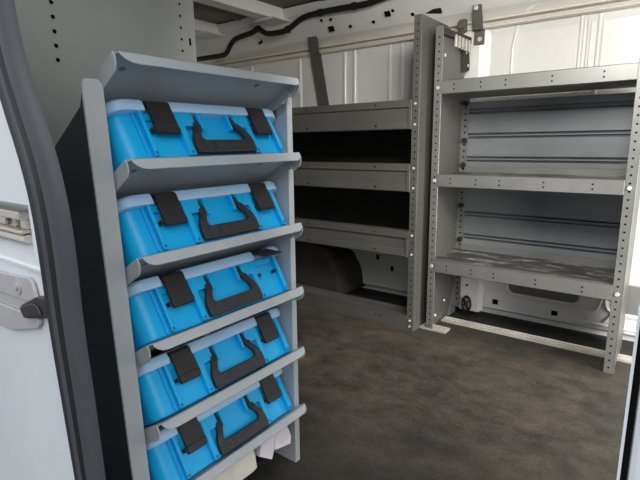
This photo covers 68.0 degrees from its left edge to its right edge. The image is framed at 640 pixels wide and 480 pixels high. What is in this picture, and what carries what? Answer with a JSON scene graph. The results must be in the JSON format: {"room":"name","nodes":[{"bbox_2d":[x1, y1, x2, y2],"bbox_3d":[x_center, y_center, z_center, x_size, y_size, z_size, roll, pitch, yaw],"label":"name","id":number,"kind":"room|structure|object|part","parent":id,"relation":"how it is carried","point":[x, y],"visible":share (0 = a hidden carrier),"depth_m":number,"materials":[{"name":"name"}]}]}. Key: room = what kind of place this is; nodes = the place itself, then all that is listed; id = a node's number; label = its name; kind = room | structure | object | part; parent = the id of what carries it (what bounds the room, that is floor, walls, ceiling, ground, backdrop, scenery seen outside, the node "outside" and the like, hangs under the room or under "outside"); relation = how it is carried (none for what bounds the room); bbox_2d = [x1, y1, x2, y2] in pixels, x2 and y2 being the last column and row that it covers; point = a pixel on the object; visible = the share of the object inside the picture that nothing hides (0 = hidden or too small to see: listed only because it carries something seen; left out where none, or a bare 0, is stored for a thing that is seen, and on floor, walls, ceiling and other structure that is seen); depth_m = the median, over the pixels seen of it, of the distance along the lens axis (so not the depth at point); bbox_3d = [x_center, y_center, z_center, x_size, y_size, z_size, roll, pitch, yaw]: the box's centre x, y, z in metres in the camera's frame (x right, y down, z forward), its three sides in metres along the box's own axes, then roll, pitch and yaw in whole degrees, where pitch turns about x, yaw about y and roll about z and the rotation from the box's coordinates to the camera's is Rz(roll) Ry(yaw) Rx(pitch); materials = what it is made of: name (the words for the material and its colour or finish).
{"room":"vehicle interior","nodes":[
{"label":"vehicle interior","id":0,"kind":"room"},
{"bbox_2d":[0,101,74,479],"bbox_3d":[-0.543,0.255,0.829,0.624,1.677,0.041,8,14,36],"label":"door","id":1,"kind":"structure","parent":0,"point":[34,445],"depth_m":0.71,"materials":[{"name":"white paint"}]},
{"bbox_2d":[0,205,32,242],"bbox_3d":[-0.562,-0.036,0.792,0.339,0.050,0.019,8,14,36],"label":"guide","id":2,"kind":"object","parent":1,"relation":"attached to","point":[10,217],"visible":0.88,"depth_m":0.70,"materials":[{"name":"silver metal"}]},
{"bbox_2d":[0,271,50,329],"bbox_3d":[-0.494,0.092,0.725,0.401,0.110,0.012,8,14,36],"label":"door latch","id":3,"kind":"object","parent":1,"relation":"attached to","point":[20,291],"depth_m":0.67,"materials":[{"name":"white metal"}]},
{"bbox_2d":[0,0,105,479],"bbox_3d":[-0.357,0.279,0.659,0.201,1.661,0.018,8,14,36],"label":"seal","id":4,"kind":"structure","parent":1,"relation":"attached to","point":[24,115],"depth_m":0.57,"materials":[{"name":"rubber"}]},
{"bbox_2d":[193,0,319,23],"bbox_3d":[0.124,-1.018,1.287,4.056,0.023,2.028,8,14,36],"label":"ceiling","id":5,"kind":"structure","parent":0,"point":[284,4],"depth_m":2.63,"materials":[{"name":"grey metal"}]},
{"bbox_2d":[195,0,639,341],"bbox_3d":[0.739,-0.403,2.226,4.056,1.591,0.280,8,14,36],"label":"wall","id":6,"kind":"structure","parent":0,"point":[383,72],"depth_m":2.31,"materials":[{"name":"white metal"}]},
{"bbox_2d":[194,18,224,38],"bbox_3d":[-1.223,-1.156,2.264,0.156,0.066,1.903,8,14,36],"label":"trim","id":7,"kind":"structure","parent":6,"relation":"attached to","point":[203,29],"depth_m":2.89,"materials":[{"name":"white paint"}]},
{"bbox_2d":[193,4,241,20],"bbox_3d":[-1.017,-1.151,2.095,0.047,0.014,1.794,8,14,36],"label":"trim","id":8,"kind":"structure","parent":6,"relation":"attached to","point":[196,7],"depth_m":2.64,"materials":[{"name":"grey metal"}]},
{"bbox_2d":[193,0,290,25],"bbox_3d":[-0.794,-1.096,1.944,0.156,0.066,1.903,8,14,36],"label":"trim","id":9,"kind":"structure","parent":6,"relation":"attached to","point":[267,14],"depth_m":2.47,"materials":[{"name":"white paint"}]},
{"bbox_2d":[197,0,385,61],"bbox_3d":[0.015,-1.136,2.465,2.226,0.184,0.047,8,15,37],"label":"wiring loom","id":10,"kind":"object","parent":6,"relation":"attached to","point":[320,12],"visible":0.97,"depth_m":2.58,"materials":[{"name":"black plastic"}]},
{"bbox_2d":[307,36,328,105],"bbox_3d":[-0.018,-0.965,2.712,0.122,0.487,0.095,8,14,36],"label":"wall bracket","id":11,"kind":"object","parent":6,"relation":"attached to","point":[313,42],"visible":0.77,"depth_m":2.74,"materials":[{"name":"metal"}]},
{"bbox_2d":[295,241,365,292],"bbox_3d":[-0.172,0.072,2.997,0.952,0.343,0.222,8,14,36],"label":"wheel arch","id":12,"kind":"object","parent":6,"relation":"attached to","point":[332,268],"depth_m":2.75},
{"bbox_2d":[258,9,414,44],"bbox_3d":[0.025,-1.158,2.564,1.038,0.062,0.063,8,14,36],"label":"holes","id":13,"kind":"structure","parent":6,"relation":"attached to","point":[387,13],"depth_m":2.49,"materials":[{"name":"black"}]},
{"bbox_2d":[212,0,625,65],"bbox_3d":[0.789,-0.990,2.118,3.822,0.018,0.026,8,14,36],"label":"rail","id":14,"kind":"object","parent":6,"relation":"attached to","point":[594,2],"visible":0.73,"depth_m":2.24,"materials":[{"name":"metal"}]},
{"bbox_2d":[457,19,467,31],"bbox_3d":[0.655,-0.988,2.181,0.037,0.051,0.043,8,14,36],"label":"clamp","id":15,"kind":"object","parent":14,"relation":"attached to","point":[462,23],"visible":1,"depth_m":2.17,"materials":[{"name":"metal"}]},
{"bbox_2d":[223,0,639,67],"bbox_3d":[0.795,-0.966,2.129,3.822,0.021,0.026,8,14,36],"label":"rail","id":16,"kind":"object","parent":6,"relation":"attached to","point":[625,5],"visible":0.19,"depth_m":2.13,"materials":[{"name":"metal"}]},
{"bbox_2d":[426,8,441,13],"bbox_3d":[0.529,-1.093,2.225,0.089,0.068,0.051,8,14,36],"label":"bracket","id":17,"kind":"object","parent":6,"relation":"attached to","point":[437,10],"visible":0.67,"depth_m":2.22,"materials":[{"name":"black"}]},
{"bbox_2d":[461,295,471,311],"bbox_3d":[0.736,0.323,2.392,0.052,0.090,0.017,8,14,36],"label":"cable grommet","id":18,"kind":"object","parent":6,"relation":"attached to","point":[465,296],"visible":1,"depth_m":2.39,"materials":[{"name":"black"}]},
{"bbox_2d":[376,255,557,315],"bbox_3d":[0.696,0.222,2.437,0.962,0.166,0.039,8,14,36],"label":"trim","id":19,"kind":"structure","parent":6,"relation":"attached to","point":[494,301],"depth_m":2.35,"materials":[{"name":"black plastic"}]},
{"bbox_2d":[459,277,483,311],"bbox_3d":[0.761,0.221,2.387,0.115,0.273,0.039,8,14,36],"label":"trim","id":20,"kind":"structure","parent":6,"relation":"attached to","point":[474,290],"depth_m":2.37,"materials":[{"name":"white paint"}]},
{"bbox_2d":[472,4,484,45],"bbox_3d":[0.713,-0.973,2.147,0.053,0.158,0.076,8,14,36],"label":"wall bracket","id":21,"kind":"object","parent":6,"relation":"attached to","point":[477,15],"visible":1,"depth_m":2.15,"materials":[{"name":"metal"}]},
{"bbox_2d":[364,283,634,332],"bbox_3d":[1.071,0.274,2.181,2.075,0.196,0.011,8,14,36],"label":"trim","id":22,"kind":"structure","parent":6,"relation":"attached to","point":[601,300],"depth_m":2.12,"materials":[{"name":"white paint"}]},
{"bbox_2d":[504,284,584,307],"bbox_3d":[1.032,0.216,2.196,0.351,0.156,0.006,8,14,36],"label":"trim","id":23,"kind":"structure","parent":6,"relation":"attached to","point":[520,292],"depth_m":2.20,"materials":[{"name":"white paint"}]},
{"bbox_2d":[610,280,639,320],"bbox_3d":[1.373,0.264,1.941,0.312,0.172,0.006,8,14,36],"label":"trim","id":24,"kind":"structure","parent":6,"relation":"attached to","point":[633,301],"depth_m":1.99,"materials":[{"name":"white paint"}]},
{"bbox_2d":[243,287,633,479],"bbox_3d":[0.180,0.553,1.657,4.056,0.039,2.051,8,14,36],"label":"floor","id":25,"kind":"structure","parent":0,"point":[382,402],"depth_m":1.58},
{"bbox_2d":[14,0,208,357],"bbox_3d":[-0.518,-0.168,1.170,0.040,1.557,0.546,8,14,36],"label":"partition panel","id":26,"kind":"object","parent":25,"relation":"on","point":[65,42],"visible":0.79,"depth_m":1.07,"materials":[{"name":"metal"}]},
{"bbox_2d":[54,50,306,479],"bbox_3d":[-0.328,0.141,1.105,0.381,1.003,0.499,8,14,36],"label":"rack","id":27,"kind":"object","parent":25,"relation":"on","point":[83,151],"visible":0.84,"depth_m":0.89,"materials":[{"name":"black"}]},
{"bbox_3d":[-0.488,0.205,0.941,0.334,0.948,0.026,8,14,36],"label":"panel","id":28,"kind":"part","parent":27,"relation":"part of","materials":[{"name":"black"}]},
{"bbox_3d":[-0.355,0.214,0.856,0.024,0.961,0.055,8,14,36],"label":"post","id":29,"kind":"part","parent":27,"relation":"part of","materials":[{"name":"grey metal"}]},
{"bbox_2d":[54,50,299,146],"bbox_3d":[-0.297,-0.265,1.008,0.308,0.168,0.449,8,14,36],"label":"tray","id":30,"kind":"object","parent":27,"relation":"on","point":[123,75],"depth_m":0.90,"materials":[{"name":"grey paint"}]},
{"bbox_2d":[105,99,284,172],"bbox_3d":[-0.310,-0.163,1.042,0.324,0.248,0.428,8,14,36],"label":"tool case","id":31,"kind":"object","parent":27,"relation":"on","point":[136,128],"visible":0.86,"depth_m":0.89,"materials":[{"name":"blue plastic"}]},
{"bbox_3d":[-0.330,-0.204,1.049,0.274,0.171,0.428,8,14,36],"label":"lid","id":32,"kind":"part","parent":31,"relation":"part of","materials":[{"name":"blue plastic"}]},
{"bbox_3d":[-0.203,-0.212,0.958,0.065,0.072,0.152,8,14,36],"label":"handle","id":33,"kind":"part","parent":31,"relation":"part of","materials":[{"name":"black plastic"}]},
{"bbox_2d":[117,181,286,267],"bbox_3d":[-0.308,0.000,1.077,0.324,0.248,0.424,8,14,36],"label":"tool case","id":34,"kind":"object","parent":27,"relation":"on","point":[150,224],"visible":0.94,"depth_m":0.93,"materials":[{"name":"blue plastic"}]},
{"bbox_3d":[-0.328,-0.041,1.084,0.274,0.171,0.424,8,14,36],"label":"lid","id":35,"kind":"part","parent":34,"relation":"part of","materials":[{"name":"blue plastic"}]},
{"bbox_3d":[-0.201,-0.049,0.994,0.065,0.072,0.150,8,14,36],"label":"handle","id":36,"kind":"part","parent":34,"relation":"part of","materials":[{"name":"black plastic"}]},
{"bbox_2d":[113,152,300,199],"bbox_3d":[-0.294,-0.103,1.043,0.308,0.168,0.445,8,14,36],"label":"tray","id":37,"kind":"object","parent":27,"relation":"on","point":[135,176],"depth_m":0.96,"materials":[{"name":"grey paint"}]},
{"bbox_2d":[127,246,288,351],"bbox_3d":[-0.304,0.155,1.108,0.324,0.248,0.420,8,14,36],"label":"tool case","id":38,"kind":"object","parent":27,"relation":"on","point":[161,307],"visible":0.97,"depth_m":0.96,"materials":[{"name":"blue plastic"}]},
{"bbox_3d":[-0.324,0.115,1.115,0.274,0.171,0.420,8,14,36],"label":"lid","id":39,"kind":"part","parent":38,"relation":"part of","materials":[{"name":"blue"}]},
{"bbox_3d":[-0.197,0.107,1.025,0.065,0.072,0.149,8,14,36],"label":"handle","id":40,"kind":"part","parent":38,"relation":"part of","materials":[{"name":"black plastic"}]},
{"bbox_2d":[137,308,290,425],"bbox_3d":[-0.302,0.313,1.146,0.324,0.248,0.416,8,14,36],"label":"tool case","id":41,"kind":"object","parent":27,"relation":"on","point":[173,380],"visible":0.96,"depth_m":1.00,"materials":[{"name":"blue plastic"}]},
{"bbox_3d":[-0.322,0.273,1.153,0.274,0.171,0.416,8,14,36],"label":"lid","id":42,"kind":"part","parent":41,"relation":"part of","materials":[{"name":"blue plastic"}]},
{"bbox_3d":[-0.195,0.265,1.062,0.065,0.072,0.147,8,14,36],"label":"handle","id":43,"kind":"part","parent":41,"relation":"part of","materials":[{"name":"black plastic"}]},
{"bbox_2d":[125,222,302,285],"bbox_3d":[-0.291,0.059,1.078,0.308,0.168,0.440,8,14,36],"label":"tray","id":44,"kind":"object","parent":27,"relation":"on","point":[283,238],"depth_m":1.02,"materials":[{"name":"grey paint"}]},
{"bbox_2d":[146,368,292,479],"bbox_3d":[-0.297,0.469,1.178,0.324,0.248,0.412,8,14,36],"label":"tool case","id":45,"kind":"object","parent":27,"relation":"on","point":[181,452],"visible":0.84,"depth_m":1.04,"materials":[{"name":"blue plastic"}]},
{"bbox_3d":[-0.317,0.428,1.185,0.274,0.171,0.412,8,14,36],"label":"lid","id":46,"kind":"part","parent":45,"relation":"part of","materials":[{"name":"blue"}]},
{"bbox_3d":[-0.191,0.420,1.094,0.065,0.072,0.146,8,14,36],"label":"handle","id":47,"kind":"part","parent":45,"relation":"part of","materials":[{"name":"black plastic"}]},
{"bbox_2d":[135,286,303,367],"bbox_3d":[-0.287,0.216,1.112,0.308,0.168,0.436,8,14,36],"label":"tray","id":48,"kind":"object","parent":27,"relation":"on","point":[285,302],"depth_m":1.08,"materials":[{"name":"grey paint"}]},
{"bbox_2d":[144,346,304,443],"bbox_3d":[-0.284,0.373,1.146,0.308,0.168,0.432,8,14,36],"label":"tray","id":49,"kind":"object","parent":27,"relation":"on","point":[288,362],"depth_m":1.10,"materials":[{"name":"grey paint"}]},
{"bbox_2d":[212,450,256,479],"bbox_3d":[-0.240,0.531,1.069,0.072,0.059,0.206,8,14,36],"label":"paper packet","id":50,"kind":"object","parent":27,"relation":"on","point":[245,466],"visible":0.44,"depth_m":1.09,"materials":[{"name":"beige paper"}]},
{"bbox_2d":[188,403,306,479],"bbox_3d":[-0.281,0.529,1.179,0.308,0.168,0.428,8,14,36],"label":"tray","id":51,"kind":"object","parent":27,"relation":"on","point":[290,419],"depth_m":1.13,"materials":[{"name":"grey paint"}]},
{"bbox_3d":[-0.205,0.132,1.307,0.334,0.936,0.005,8,14,36],"label":"panel","id":52,"kind":"part","parent":27,"relation":"part of","materials":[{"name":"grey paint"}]},
{"bbox_2d":[254,436,273,458],"bbox_3d":[-0.151,0.504,1.180,0.077,0.063,0.059,10,16,43],"label":"paper bag","id":53,"kind":"object","parent":27,"relation":"on","point":[265,450],"visible":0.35,"depth_m":1.15,"materials":[{"name":"white paper"}]},
{"bbox_2d":[274,426,290,449],"bbox_3d":[-0.120,0.494,1.220,0.076,0.063,0.063,8,14,36],"label":"paper bag","id":54,"kind":"object","parent":27,"relation":"on","point":[282,438],"visible":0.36,"depth_m":1.20,"materials":[{"name":"white paper"}]},
{"bbox_3d":[-0.085,0.134,1.223,0.048,0.963,0.019,8,14,36],"label":"post","id":55,"kind":"part","parent":27,"relation":"part of","materials":[{"name":"grey metal"}]},
{"bbox_2d":[272,14,449,331],"bbox_3d":[0.093,-0.335,2.505,1.090,1.361,0.368,8,14,36],"label":"shelf unit","id":56,"kind":"object","parent":25,"relation":"on","point":[362,181],"visible":0.66,"depth_m":2.29,"materials":[{"name":"grey metal"}]},
{"bbox_3d":[0.087,-0.618,2.444,1.078,0.122,0.360,8,14,36],"label":"shelf","id":57,"kind":"part","parent":56,"relation":"part of","materials":[{"name":"metal"}]},
{"bbox_3d":[0.094,-0.066,2.557,1.078,0.118,0.360,8,14,36],"label":"shelf","id":58,"kind":"part","parent":56,"relation":"part of","materials":[{"name":"metal"}]},
{"bbox_3d":[0.097,0.313,2.632,1.020,0.037,0.031,8,14,36],"label":"rail","id":59,"kind":"part","parent":56,"relation":"part of","materials":[{"name":"metal"}]},
{"bbox_3d":[0.001,0.326,2.506,1.020,0.069,0.029,8,14,36],"label":"rail","id":60,"kind":"part","parent":56,"relation":"part of","materials":[{"name":"metal"}]},
{"bbox_3d":[0.090,-0.355,2.498,1.078,0.122,0.360,8,14,36],"label":"shelf","id":61,"kind":"part","parent":56,"relation":"part of","materials":[{"name":"metal"}]},
{"bbox_3d":[0.202,-0.378,2.642,1.078,0.686,0.005,8,14,36],"label":"panel","id":62,"kind":"part","parent":56,"relation":"part of","materials":[{"name":"grey metal"}]},
{"bbox_3d":[0.406,-0.246,2.054,0.034,1.361,0.004,8,14,36],"label":"post","id":63,"kind":"part","parent":56,"relation":"part of","materials":[{"name":"metal"}]},
{"bbox_3d":[0.527,-0.275,2.186,0.006,1.361,0.359,8,14,36],"label":"panel","id":64,"kind":"part","parent":56,"relation":"part of","materials":[{"name":"metal"}]},
{"bbox_2d":[420,322,449,333],"bbox_3d":[0.535,0.409,2.211,0.125,0.011,0.060,8,14,36],"label":"rail","id":65,"kind":"object","parent":25,"relation":"on","point":[437,328],"visible":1,"depth_m":2.20,"materials":[{"name":"metal"}]},
{"bbox_2d":[426,25,639,373],"bbox_3d":[0.891,-0.222,1.992,0.752,1.326,0.371,8,14,36],"label":"shelf unit","id":66,"kind":"object","parent":25,"relation":"on","point":[546,202],"visible":1,"depth_m":2.02,"materials":[{"name":"metal"}]},
{"bbox_3d":[0.505,-0.230,2.076,0.034,1.318,0.028,8,14,36],"label":"post","id":67,"kind":"part","parent":66,"relation":"part of","materials":[{"name":"metal"}]},
{"bbox_3d":[0.584,-0.250,2.197,0.005,1.306,0.312,8,14,36],"label":"panel","id":68,"kind":"part","parent":66,"relation":"part of","materials":[{"name":"metal"}]},
{"bbox_3d":[0.692,-0.172,2.324,0.034,1.022,0.004,8,14,36],"label":"post","id":69,"kind":"part","parent":66,"relation":"part of","materials":[{"name":"metal"}]},
{"bbox_3d":[0.878,0.119,2.039,0.736,0.078,0.308,8,14,36],"label":"shelf","id":70,"kind":"part","parent":66,"relation":"part of","materials":[{"name":"metal"}]},
{"bbox_3d":[0.874,-0.254,1.962,0.736,0.073,0.308,8,14,36],"label":"shelf","id":71,"kind":"part","parent":66,"relation":"part of","materials":[{"name":"metal"}]},
{"bbox_3d":[0.869,-0.622,1.887,0.736,0.055,0.308,8,14,36],"label":"shelf","id":72,"kind":"part","parent":66,"relation":"part of","materials":[{"name":"metal"}]},
{"bbox_3d":[0.988,-0.074,2.132,0.695,0.339,0.020,8,14,36],"label":"panel","id":73,"kind":"part","parent":66,"relation":"part of","materials":[{"name":"metal"}]},
{"bbox_3d":[0.983,-0.443,2.056,0.695,0.335,0.020,8,14,36],"label":"panel","id":74,"kind":"part","parent":66,"relation":"part of","materials":[{"name":"metal"}]},
{"bbox_3d":[1.076,-0.150,1.649,0.034,1.318,0.028,8,14,36],"label":"post","id":75,"kind":"part","parent":66,"relation":"part of","materials":[{"name":"metal"}]},
{"bbox_3d":[1.174,-0.167,1.757,0.005,1.306,0.312,8,14,36],"label":"panel","id":76,"kind":"part","parent":66,"relation":"part of","materials":[{"name":"metal"}]},
{"bbox_2d":[441,316,631,363],"bbox_3d":[1.413,0.498,1.723,2.028,0.011,0.057,8,14,36],"label":"rail","id":77,"kind":"object","parent":25,"relation":"on","point":[524,336],"visible":1,"depth_m":2.07,"materials":[{"name":"metal"}]},
{"bbox_3d":[-0.432,-0.086,0.718,4.056,1.607,0.062,8,14,36],"label":"wall","id":78,"kind":"structure","parent":0,"visible":0},
{"bbox_2d":[616,305,639,479],"bbox_3d":[0.291,0.621,0.253,0.322,1.170,0.023,8,14,36],"label":"door","id":79,"kind":"structure","parent":78,"relation":"in","point":[629,457],"depth_m":0.23,"materials":[{"name":"white paint"}]},
{"label":"outside","id":80,"kind":"structure","parent":0,"visible":0},
{"bbox_2d":[363,287,631,341],"bbox_3d":[0.019,1.471,0.302,12.480,0.039,14.040,8,14,36],"label":"ground","id":81,"kind":"structure","parent":80,"point":[363,287],"depth_m":3.92,"materials":[{"name":"rubber"}]}
]}

